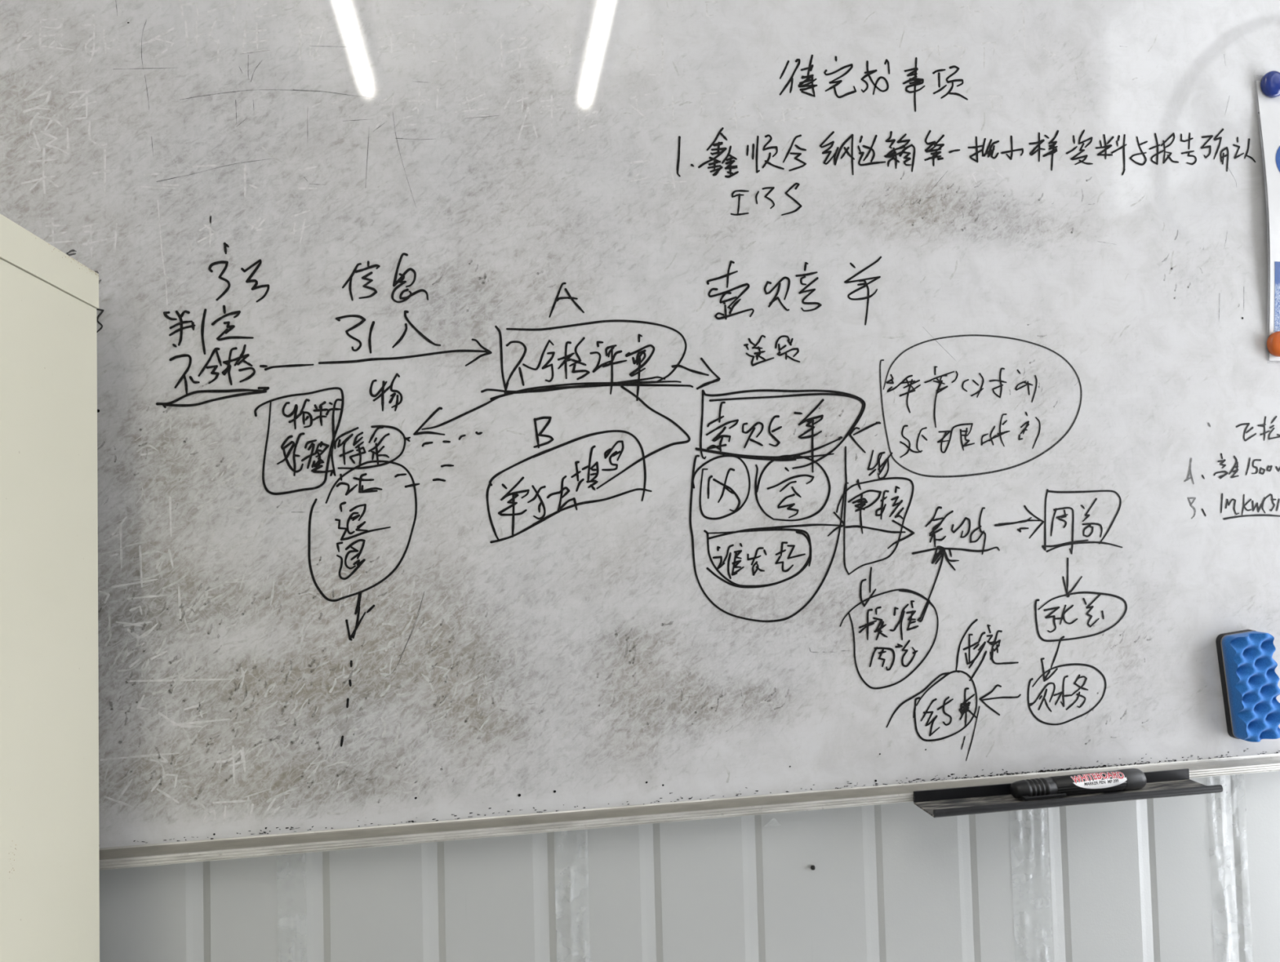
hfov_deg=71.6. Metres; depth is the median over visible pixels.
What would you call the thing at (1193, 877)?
wall
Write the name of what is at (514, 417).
whiteboard
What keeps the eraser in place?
attached to the whiteboard
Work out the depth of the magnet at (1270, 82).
1.04 m
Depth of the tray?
0.93 m
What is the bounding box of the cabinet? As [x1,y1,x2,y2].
[0,213,99,961]
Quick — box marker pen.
[1009,768,1146,799]
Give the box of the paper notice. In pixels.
[1256,80,1279,360]
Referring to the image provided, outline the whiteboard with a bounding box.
[0,0,1279,869]
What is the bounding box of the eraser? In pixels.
[1215,629,1279,742]
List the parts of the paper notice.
blue panel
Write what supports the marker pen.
in the tray
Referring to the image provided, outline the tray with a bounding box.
[913,768,1222,817]
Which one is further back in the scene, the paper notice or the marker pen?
the paper notice
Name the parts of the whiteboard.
rail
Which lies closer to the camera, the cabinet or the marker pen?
the cabinet
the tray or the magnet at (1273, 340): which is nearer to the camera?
the tray
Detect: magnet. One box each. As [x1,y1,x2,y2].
[1260,71,1279,97]
[1266,331,1279,356]
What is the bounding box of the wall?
[99,770,1279,961]
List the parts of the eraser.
backing plate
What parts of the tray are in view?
plate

